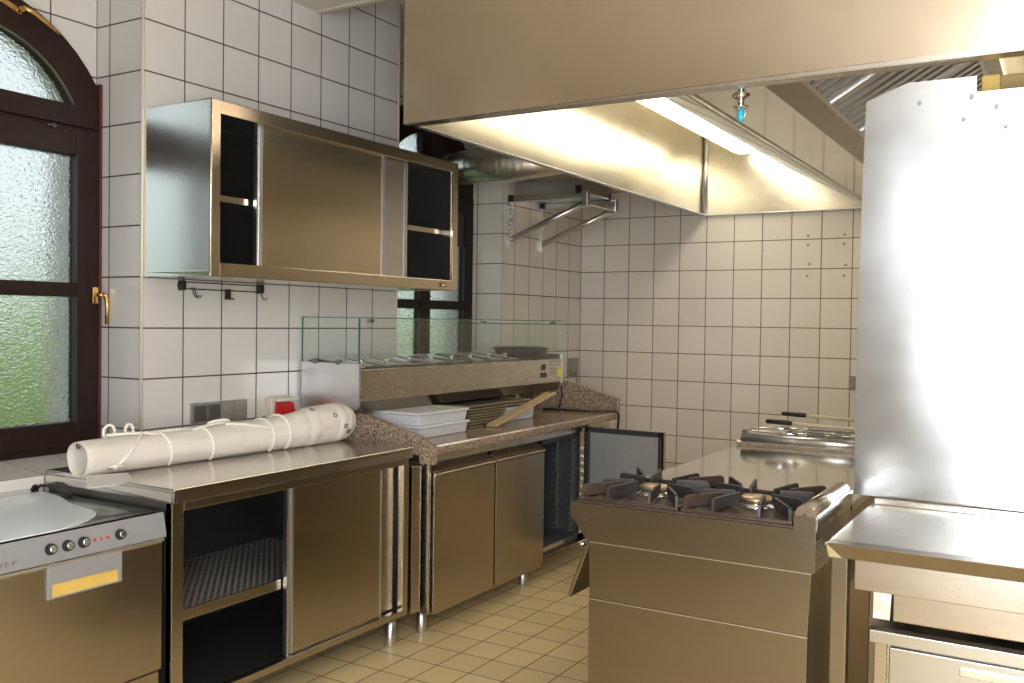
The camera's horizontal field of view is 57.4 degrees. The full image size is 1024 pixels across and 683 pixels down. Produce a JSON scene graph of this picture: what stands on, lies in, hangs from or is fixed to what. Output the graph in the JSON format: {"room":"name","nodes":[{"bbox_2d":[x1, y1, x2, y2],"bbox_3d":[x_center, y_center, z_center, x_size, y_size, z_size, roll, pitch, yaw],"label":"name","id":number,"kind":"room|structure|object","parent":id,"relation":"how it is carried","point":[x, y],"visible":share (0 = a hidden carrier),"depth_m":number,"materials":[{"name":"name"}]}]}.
{"room":"commercial kitchen","nodes":[
{"label":"commercial kitchen","id":0,"kind":"room"},
{"bbox_2d":[0,0,469,496],"bbox_3d":[-1.679,-0.347,3.816,0.600,3.300,5.766,2,1,31],"label":"wall","id":1,"kind":"structure","parent":0,"point":[337,70],"depth_m":3.96,"materials":[{"name":"tile"}]},
{"bbox_2d":[0,453,67,493],"bbox_3d":[-1.871,0.476,3.234,0.304,0.074,1.150,2,1,31],"label":"window sill","id":2,"kind":"structure","parent":1,"relation":"attached to","point":[20,474],"depth_m":3.34,"materials":[{"name":"tile"}]},
{"bbox_2d":[30,484,38,491],"bbox_3d":[-1.672,0.515,3.278,0.010,0.032,0.032,2,1,31],"label":"cable grommet","id":3,"kind":"object","parent":1,"relation":"attached to","point":[32,489],"visible":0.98,"depth_m":3.27,"materials":[{"name":"black plastic"}]},
{"bbox_2d":[0,0,108,460],"bbox_3d":[-1.911,-0.426,3.310,0.128,1.731,1.164,2,1,31],"label":"window","id":4,"kind":"structure","parent":1,"relation":"in","point":[51,105],"depth_m":3.57,"materials":[{"name":"brown wood"}]},
{"bbox_2d":[0,2,96,129],"bbox_3d":[-1.921,-1.035,3.308,0.063,0.400,0.984,2,1,31],"label":"light","id":5,"kind":"object","parent":4,"relation":"attached to","point":[44,80],"depth_m":3.52,"materials":[{"name":"glass"}]},
{"bbox_2d":[139,0,144,431],"bbox_3d":[-1.435,-0.543,3.630,0.012,2.017,0.012,2,1,31],"label":"trim","id":6,"kind":"structure","parent":1,"relation":"attached to","point":[142,1],"depth_m":3.63,"materials":[{"name":"beige plastic"}]},
{"bbox_2d":[190,399,246,424],"bbox_3d":[-1.242,0.298,3.978,0.015,0.089,0.304,2,1,31],"label":"strip","id":7,"kind":"object","parent":1,"relation":"attached to","point":[200,413],"visible":0.92,"depth_m":3.96,"materials":[{"name":"grey plastic"}]},
{"bbox_2d":[177,280,264,293],"bbox_3d":[-1.224,-0.229,3.964,0.034,0.040,0.446,2,1,31],"label":"hook rail","id":8,"kind":"object","parent":1,"relation":"attached to","point":[181,285],"visible":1,"depth_m":3.92,"materials":[{"name":"black plastic"}]},
{"bbox_2d":[191,287,201,297],"bbox_3d":[-1.288,-0.198,3.818,0.047,0.043,0.013,0,1,-33],"label":"hook","id":9,"kind":"object","parent":8,"relation":"hanging from","point":[193,287],"visible":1,"depth_m":3.82,"materials":[{"name":"black metal"}]},
{"bbox_2d":[225,289,233,299],"bbox_3d":[-1.198,-0.199,3.970,0.026,0.043,0.031,2,1,31],"label":"hook","id":10,"kind":"object","parent":8,"relation":"hanging from","point":[228,291],"visible":1,"depth_m":3.96,"materials":[{"name":"black plastic"}]},
{"bbox_2d":[265,396,298,417],"bbox_3d":[-1.042,0.304,4.244,0.085,0.107,0.134,2,1,31],"label":"switch","id":11,"kind":"object","parent":1,"relation":"attached to","point":[282,405],"visible":0.66,"depth_m":4.21,"materials":[{"name":"beige plastic"}]},
{"bbox_2d":[272,396,298,401],"bbox_3d":[-1.024,0.261,4.233,0.045,0.016,0.128,2,1,31],"label":"hood","id":12,"kind":"object","parent":11,"relation":"attached to","point":[280,398],"depth_m":4.22,"materials":[{"name":"beige plastic"}]},
{"bbox_2d":[143,97,457,290],"bbox_3d":[-0.853,-0.582,4.223,0.385,0.656,1.613,2,1,31],"label":"upper cabinet","id":13,"kind":"object","parent":1,"relation":"attached to","point":[233,192],"visible":1,"depth_m":3.92,"materials":[{"name":"metal"}]},
{"bbox_2d":[220,195,446,236],"bbox_3d":[-0.874,-0.554,4.236,0.315,0.026,1.567,2,1,31],"label":"shelf","id":14,"kind":"object","parent":13,"relation":"attached to","point":[231,208],"depth_m":4.10,"materials":[{"name":"metal"}]},
{"bbox_2d":[315,0,383,13],"bbox_3d":[1.030,-1.532,3.274,4.550,0.054,0.030,2,1,31],"label":"trim","id":15,"kind":"structure","parent":1,"relation":"attached to","point":[366,1],"depth_m":4.34,"materials":[{"name":"paint"}]},
{"bbox_2d":[395,4,400,353],"bbox_3d":[-0.613,-0.673,5.001,0.012,2.240,0.012,2,1,31],"label":"trim","id":16,"kind":"structure","parent":1,"relation":"attached to","point":[399,4],"depth_m":4.98,"materials":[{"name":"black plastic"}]},
{"bbox_2d":[397,105,473,354],"bbox_3d":[-0.567,-0.536,5.872,0.074,1.877,1.236,2,1,31],"label":"window","id":17,"kind":"structure","parent":1,"relation":"in","point":[438,334],"depth_m":6.04,"materials":[{"name":"brown wood"}]},
{"bbox_2d":[399,122,472,197],"bbox_3d":[-0.553,-1.170,5.856,0.063,0.422,1.056,2,1,31],"label":"window pane","id":18,"kind":"object","parent":17,"relation":"attached to","point":[412,139],"depth_m":5.87,"materials":[{"name":"glass"}]},
{"bbox_2d":[290,0,404,43],"bbox_3d":[0.686,-1.739,3.177,5.250,0.453,7.126,2,1,31],"label":"ceiling","id":19,"kind":"structure","parent":0,"point":[315,5],"depth_m":4.34,"materials":[{"name":"paint"}]},
{"bbox_2d":[403,0,1023,215],"bbox_3d":[1.587,-1.188,4.519,2.594,0.686,3.498,2,1,31],"label":"extractor hood","id":20,"kind":"object","parent":19,"relation":"attached to","point":[556,85],"visible":0.67,"depth_m":3.43,"materials":[{"name":"metal"}]},
{"bbox_2d":[442,149,563,184],"bbox_3d":[0.061,-1.115,5.692,1.223,0.320,0.454,2,1,31],"label":"duct","id":21,"kind":"object","parent":20,"relation":"attached to","point":[474,166],"visible":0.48,"depth_m":5.57,"materials":[{"name":"metal"}]},
{"bbox_2d":[637,98,756,153],"bbox_3d":[1.084,-1.404,5.468,0.190,0.299,1.960,2,1,31],"label":"lamp","id":22,"kind":"object","parent":20,"relation":"hanging from","point":[663,106],"visible":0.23,"depth_m":5.41,"materials":[{"name":"beige plastic"}]},
{"bbox_2d":[732,94,749,122],"bbox_3d":[0.778,-0.789,3.178,0.059,0.090,0.059,2,1,31],"label":"sprinkler nozzle","id":23,"kind":"object","parent":20,"relation":"attached to","point":[740,114],"visible":1,"depth_m":3.17,"materials":[{"name":"blue glass"}]},
{"bbox_2d":[971,73,1023,512],"bbox_3d":[1.733,0.286,2.872,0.545,2.172,0.370,2,1,31],"label":"box","id":24,"kind":"object","parent":20,"relation":"attached to","point":[996,81],"visible":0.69,"depth_m":2.81,"materials":[{"name":"beige steel"}]},
{"bbox_2d":[249,543,589,682],"bbox_3d":[0.641,1.409,3.246,5.250,0.120,7.126,2,1,31],"label":"floor","id":25,"kind":"structure","parent":0,"point":[509,632],"depth_m":4.07,"materials":[{"name":"tile"}]},
{"bbox_2d":[0,491,165,682],"bbox_3d":[-1.525,0.929,2.875,0.666,0.793,0.598,2,1,31],"label":"dishwasher","id":26,"kind":"object","parent":25,"relation":"on","point":[81,578],"visible":1,"depth_m":2.75,"materials":[{"name":"metal"}]},
{"bbox_2d":[35,484,73,496],"bbox_3d":[-1.576,0.512,3.228,0.202,0.030,0.018,2,1,29],"label":"hose","id":27,"kind":"object","parent":26,"relation":"on","point":[39,485],"visible":1,"depth_m":3.23,"materials":[{"name":"black plastic"}]},
{"bbox_2d":[45,440,413,682],"bbox_3d":[-1.042,0.884,3.676,0.679,0.862,1.258,2,1,31],"label":"base cabinet","id":28,"kind":"object","parent":25,"relation":"on","point":[274,560],"visible":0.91,"depth_m":3.63,"materials":[{"name":"silver metal"}]},
{"bbox_2d":[45,440,413,503],"bbox_3d":[-1.036,0.476,3.667,0.679,0.046,1.258,2,1,31],"label":"countertop","id":29,"kind":"structure","parent":28,"relation":"on","point":[178,483],"depth_m":3.36,"materials":[{"name":"metal"}]},
{"bbox_2d":[67,403,355,488],"bbox_3d":[-1.080,0.370,3.618,0.286,0.176,1.384,2,1,31],"label":"tarpaulin","id":30,"kind":"object","parent":29,"relation":"on","point":[94,459],"visible":1,"depth_m":3.51,"materials":[{"name":"fabric"}]},
{"bbox_2d":[183,537,283,608],"bbox_3d":[-1.106,0.895,3.617,0.578,0.004,1.037,2,1,31],"label":"shelf","id":31,"kind":"object","parent":28,"relation":"attached to","point":[215,572],"depth_m":3.63,"materials":[{"name":"silver metal"}]},
{"bbox_2d":[344,379,665,632],"bbox_3d":[0.023,0.777,4.982,1.167,1.050,2.044,2,1,31],"label":"counter","id":32,"kind":"object","parent":25,"relation":"on","point":[486,506],"depth_m":4.66,"materials":[{"name":"metal"}]},
{"bbox_2d":[301,317,562,412],"bbox_3d":[-0.333,0.156,5.130,0.356,0.559,1.970,2,1,31],"label":"display","id":33,"kind":"object","parent":32,"relation":"on","point":[360,389],"visible":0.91,"depth_m":4.62,"materials":[{"name":"metal"}]},
{"bbox_2d":[319,357,378,367],"bbox_3d":[-0.768,0.098,4.410,0.263,0.044,0.128,2,1,31],"label":"lid","id":34,"kind":"object","parent":33,"relation":"on","point":[329,359],"visible":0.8,"depth_m":4.38,"materials":[{"name":"metal"}]},
{"bbox_2d":[345,356,402,366],"bbox_3d":[-0.673,0.096,4.569,0.263,0.044,0.128,2,1,31],"label":"lid","id":35,"kind":"object","parent":33,"relation":"on","point":[384,362],"visible":0.98,"depth_m":4.53,"materials":[{"name":"metal"}]},
{"bbox_2d":[369,355,425,365],"bbox_3d":[-0.578,0.093,4.728,0.263,0.044,0.128,2,1,31],"label":"lid","id":36,"kind":"object","parent":33,"relation":"on","point":[407,361],"visible":1,"depth_m":4.69,"materials":[{"name":"metal"}]},
{"bbox_2d":[392,354,446,363],"bbox_3d":[-0.483,0.091,4.887,0.263,0.044,0.128,2,1,31],"label":"lid","id":37,"kind":"object","parent":33,"relation":"on","point":[429,360],"visible":1,"depth_m":4.85,"materials":[{"name":"metal"}]},
{"bbox_2d":[413,353,465,362],"bbox_3d":[-0.388,0.089,5.046,0.263,0.044,0.128,2,1,31],"label":"lid","id":38,"kind":"object","parent":33,"relation":"on","point":[450,359],"visible":1,"depth_m":5.00,"materials":[{"name":"metal"}]},
{"bbox_2d":[433,352,484,361],"bbox_3d":[-0.293,0.087,5.205,0.263,0.044,0.128,2,1,31],"label":"lid","id":39,"kind":"object","parent":33,"relation":"on","point":[469,358],"visible":0.98,"depth_m":5.16,"materials":[{"name":"metal"}]},
{"bbox_2d":[452,352,501,360],"bbox_3d":[-0.199,0.085,5.363,0.263,0.044,0.128,2,1,31],"label":"lid","id":40,"kind":"object","parent":33,"relation":"on","point":[486,357],"visible":0.97,"depth_m":5.32,"materials":[{"name":"metal"}]},
{"bbox_2d":[471,351,518,359],"bbox_3d":[-0.104,0.083,5.522,0.263,0.044,0.128,2,1,31],"label":"lid","id":41,"kind":"object","parent":33,"relation":"on","point":[504,357],"visible":0.96,"depth_m":5.48,"materials":[{"name":"metal"}]},
{"bbox_2d":[493,346,548,354],"bbox_3d":[0.053,0.054,5.821,0.362,0.052,0.355,0,2,-36],"label":"pan","id":42,"kind":"object","parent":33,"relation":"on","point":[510,350],"visible":0.98,"depth_m":5.68,"materials":[{"name":"metal"}]},
{"bbox_2d":[395,419,469,437],"bbox_3d":[-0.482,0.415,4.565,0.388,0.060,0.416,2,1,31],"label":"container","id":43,"kind":"object","parent":32,"relation":"on","point":[433,430],"visible":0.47,"depth_m":4.44,"materials":[{"name":"plastic"}]},
{"bbox_2d":[364,405,468,425],"bbox_3d":[-0.482,0.354,4.563,0.384,0.061,0.412,2,1,31],"label":"container","id":44,"kind":"object","parent":43,"relation":"on","point":[422,415],"visible":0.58,"depth_m":4.41,"materials":[{"name":"plastic"}]},
{"bbox_2d":[466,424,482,428],"bbox_3d":[-0.319,0.434,4.884,0.320,0.012,0.136,2,1,31],"label":"tray","id":45,"kind":"object","parent":32,"relation":"on","point":[477,425],"visible":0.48,"depth_m":4.81,"materials":[{"name":"brown"}]},
{"bbox_2d":[467,420,489,425],"bbox_3d":[-0.301,0.419,4.917,0.316,0.012,0.202,2,1,31],"label":"tray","id":46,"kind":"object","parent":45,"relation":"on","point":[485,421],"visible":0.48,"depth_m":4.83,"materials":[{"name":"brown"}]},
{"bbox_2d":[467,416,497,422],"bbox_3d":[-0.280,0.404,4.947,0.320,0.012,0.269,2,1,31],"label":"tray","id":47,"kind":"object","parent":46,"relation":"on","point":[492,417],"visible":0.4,"depth_m":4.87,"materials":[{"name":"brown"}]},
{"bbox_2d":[465,413,503,419],"bbox_3d":[-0.266,0.388,4.975,0.316,0.012,0.348,2,1,31],"label":"tray","id":48,"kind":"object","parent":47,"relation":"on","point":[495,414],"visible":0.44,"depth_m":4.88,"materials":[{"name":"brown"}]},
{"bbox_2d":[466,410,506,416],"bbox_3d":[-0.258,0.373,4.984,0.320,0.012,0.364,2,1,31],"label":"tray","id":49,"kind":"object","parent":48,"relation":"on","point":[495,411],"visible":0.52,"depth_m":4.89,"materials":[{"name":"brown"}]},
{"bbox_2d":[466,407,505,413],"bbox_3d":[-0.258,0.359,4.987,0.316,0.012,0.360,2,1,31],"label":"tray","id":50,"kind":"object","parent":49,"relation":"on","point":[498,408],"visible":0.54,"depth_m":4.90,"materials":[{"name":"brown"}]},
{"bbox_2d":[467,402,523,410],"bbox_3d":[-0.209,0.343,5.064,0.320,0.012,0.560,2,1,31],"label":"tray","id":51,"kind":"object","parent":50,"relation":"on","point":[514,403],"visible":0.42,"depth_m":4.98,"materials":[{"name":"brown plastic"}]},
{"bbox_2d":[431,397,529,407],"bbox_3d":[-0.191,0.328,5.097,0.316,0.012,0.627,2,1,31],"label":"tray","id":52,"kind":"object","parent":51,"relation":"on","point":[474,403],"visible":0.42,"depth_m":5.05,"materials":[{"name":"brown"}]},
{"bbox_2d":[487,403,533,421],"bbox_3d":[-0.088,0.394,5.304,0.326,0.080,0.341,2,1,31],"label":"container","id":53,"kind":"object","parent":32,"relation":"on","point":[529,413],"visible":0.28,"depth_m":5.23,"materials":[{"name":"plastic"}]},
{"bbox_2d":[486,392,555,426],"bbox_3d":[0.062,0.368,5.151,0.062,0.141,0.699,2,1,29],"label":"board","id":54,"kind":"object","parent":32,"relation":"on","point":[506,417],"visible":1,"depth_m":5.10,"materials":[{"name":"brown wood"}]},
{"bbox_2d":[559,385,562,407],"bbox_3d":[0.304,0.321,5.922,0.036,0.196,0.016,1,1,-8],"label":"cable","id":55,"kind":"object","parent":32,"relation":"on","point":[561,385],"visible":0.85,"depth_m":5.92,"materials":[{"name":"black plastic"}]},
{"bbox_2d":[543,408,619,428],"bbox_3d":[0.423,0.478,5.753,0.478,0.126,0.068,1,1,9],"label":"cable","id":56,"kind":"object","parent":32,"relation":"on","point":[551,409],"visible":0.94,"depth_m":5.73,"materials":[{"name":"black plastic"}]},
{"bbox_2d":[581,446,583,532],"bbox_3d":[0.505,0.869,5.641,0.012,0.510,0.350,2,1,31],"label":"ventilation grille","id":57,"kind":"object","parent":32,"relation":"attached to","point":[582,447],"depth_m":5.49,"materials":[{"name":"metal"}]},
{"bbox_2d":[568,481,852,682],"bbox_3d":[0.591,0.889,2.840,0.740,0.936,0.461,2,1,31],"label":"gas range","id":58,"kind":"object","parent":25,"relation":"on","point":[675,596],"visible":0.83,"depth_m":2.63,"materials":[{"name":"metal"}]},
{"bbox_2d":[580,467,723,510],"bbox_3d":[0.448,0.453,2.920,0.314,0.045,0.434,2,1,31],"label":"support","id":59,"kind":"object","parent":58,"relation":"on","point":[681,486],"visible":0.88,"depth_m":2.84,"materials":[{"name":"metal"}]},
{"bbox_2d":[680,476,825,524],"bbox_3d":[0.722,0.460,2.756,0.314,0.045,0.434,2,1,31],"label":"support","id":60,"kind":"object","parent":58,"relation":"on","point":[787,498],"visible":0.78,"depth_m":2.67,"materials":[{"name":"metal"}]},
{"bbox_2d":[646,445,902,682],"bbox_3d":[1.008,0.913,3.524,0.719,0.870,1.120,2,1,31],"label":"worktable","id":61,"kind":"object","parent":25,"relation":"on","point":[772,468],"depth_m":3.40,"materials":[{"name":"metal"}]},
{"bbox_2d":[646,445,869,511],"bbox_3d":[1.016,0.492,3.513,0.715,0.028,1.120,2,1,31],"label":"countertop","id":62,"kind":"structure","parent":61,"relation":"on","point":[772,468],"depth_m":3.52,"materials":[{"name":"metal"}]},
{"bbox_2d":[736,426,926,502],"bbox_3d":[1.489,0.832,4.322,0.723,1.010,0.725,2,1,31],"label":"fryer","id":63,"kind":"object","parent":25,"relation":"on","point":[764,440],"visible":0.13,"depth_m":4.08,"materials":[{"name":"metal"}]},
{"bbox_2d":[742,427,804,436],"bbox_3d":[1.154,0.395,4.139,0.273,0.038,0.021,1,1,29],"label":"tongs","id":64,"kind":"object","parent":63,"relation":"on","point":[752,429],"visible":1,"depth_m":4.13,"materials":[{"name":"silver metal"}]},
{"bbox_2d":[766,419,854,439],"bbox_3d":[1.407,0.438,4.193,0.539,0.147,0.236,2,1,31],"label":"basket","id":65,"kind":"object","parent":63,"relation":"in","point":[770,421],"visible":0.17,"depth_m":4.25,"materials":[{"name":"silver metal"}]},
{"bbox_2d":[782,412,854,440],"bbox_3d":[1.562,0.429,4.461,0.549,0.157,0.236,2,1,31],"label":"basket","id":66,"kind":"object","parent":63,"relation":"in","point":[792,414],"visible":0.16,"depth_m":4.51,"materials":[{"name":"silver metal"}]},
{"bbox_2d":[826,498,1023,682],"bbox_3d":[1.671,0.945,2.178,1.709,0.884,0.621,2,1,31],"label":"worktable","id":67,"kind":"object","parent":25,"relation":"on","point":[972,557],"depth_m":2.32,"materials":[{"name":"silver metal"}]},
{"bbox_2d":[854,76,1023,511],"bbox_3d":[1.809,-0.134,2.464,1.716,1.260,0.021,2,1,31],"label":"sheet","id":68,"kind":"object","parent":67,"relation":"on","point":[939,398],"visible":1,"depth_m":2.78,"materials":[{"name":"silver metal"}]},
{"bbox_2d":[869,616,1023,682],"bbox_3d":[1.683,1.066,2.215,1.522,0.640,0.467,2,1,31],"label":"fridge","id":69,"kind":"object","parent":25,"relation":"on","point":[903,652],"visible":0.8,"depth_m":2.33,"materials":[{"name":"metal"}]},
{"bbox_2d":[470,145,581,383],"bbox_3d":[0.086,-0.390,6.912,0.455,3.300,1.360,2,1,31],"label":"wall","id":70,"kind":"structure","parent":0,"point":[519,282],"depth_m":6.46,"materials":[{"name":"tile"}]},
{"bbox_2d":[508,185,617,252],"bbox_3d":[0.339,-0.816,6.296,0.590,0.385,0.497,2,1,31],"label":"shelf bracket","id":71,"kind":"object","parent":70,"relation":"attached to","point":[611,205],"visible":0.96,"depth_m":6.23,"materials":[{"name":"metal"}]},
{"bbox_2d":[510,178,611,203],"bbox_3d":[0.335,-1.011,6.314,0.535,0.094,0.469,2,1,31],"label":"steel tray","id":72,"kind":"object","parent":71,"relation":"on","point":[598,192],"visible":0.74,"depth_m":6.15,"materials":[{"name":"silver metal"}]},
{"bbox_2d":[568,358,577,376],"bbox_3d":[0.468,0.194,7.113,0.020,0.138,0.155,2,1,31],"label":"wall socket","id":73,"kind":"object","parent":70,"relation":"attached to","point":[572,362],"visible":0.96,"depth_m":7.09,"materials":[{"name":"grey plastic"}]},
{"bbox_2d":[579,188,970,507],"bbox_3d":[2.551,-0.338,6.115,4.995,3.300,0.202,2,1,31],"label":"wall","id":74,"kind":"structure","parent":0,"point":[705,330],"depth_m":6.66,"materials":[{"name":"tile"}]},
{"bbox_2d":[849,376,855,389],"bbox_3d":[2.260,0.272,6.172,0.075,0.090,0.016,2,1,31],"label":"light switch","id":75,"kind":"object","parent":74,"relation":"attached to","point":[852,379],"visible":0.53,"depth_m":6.17,"materials":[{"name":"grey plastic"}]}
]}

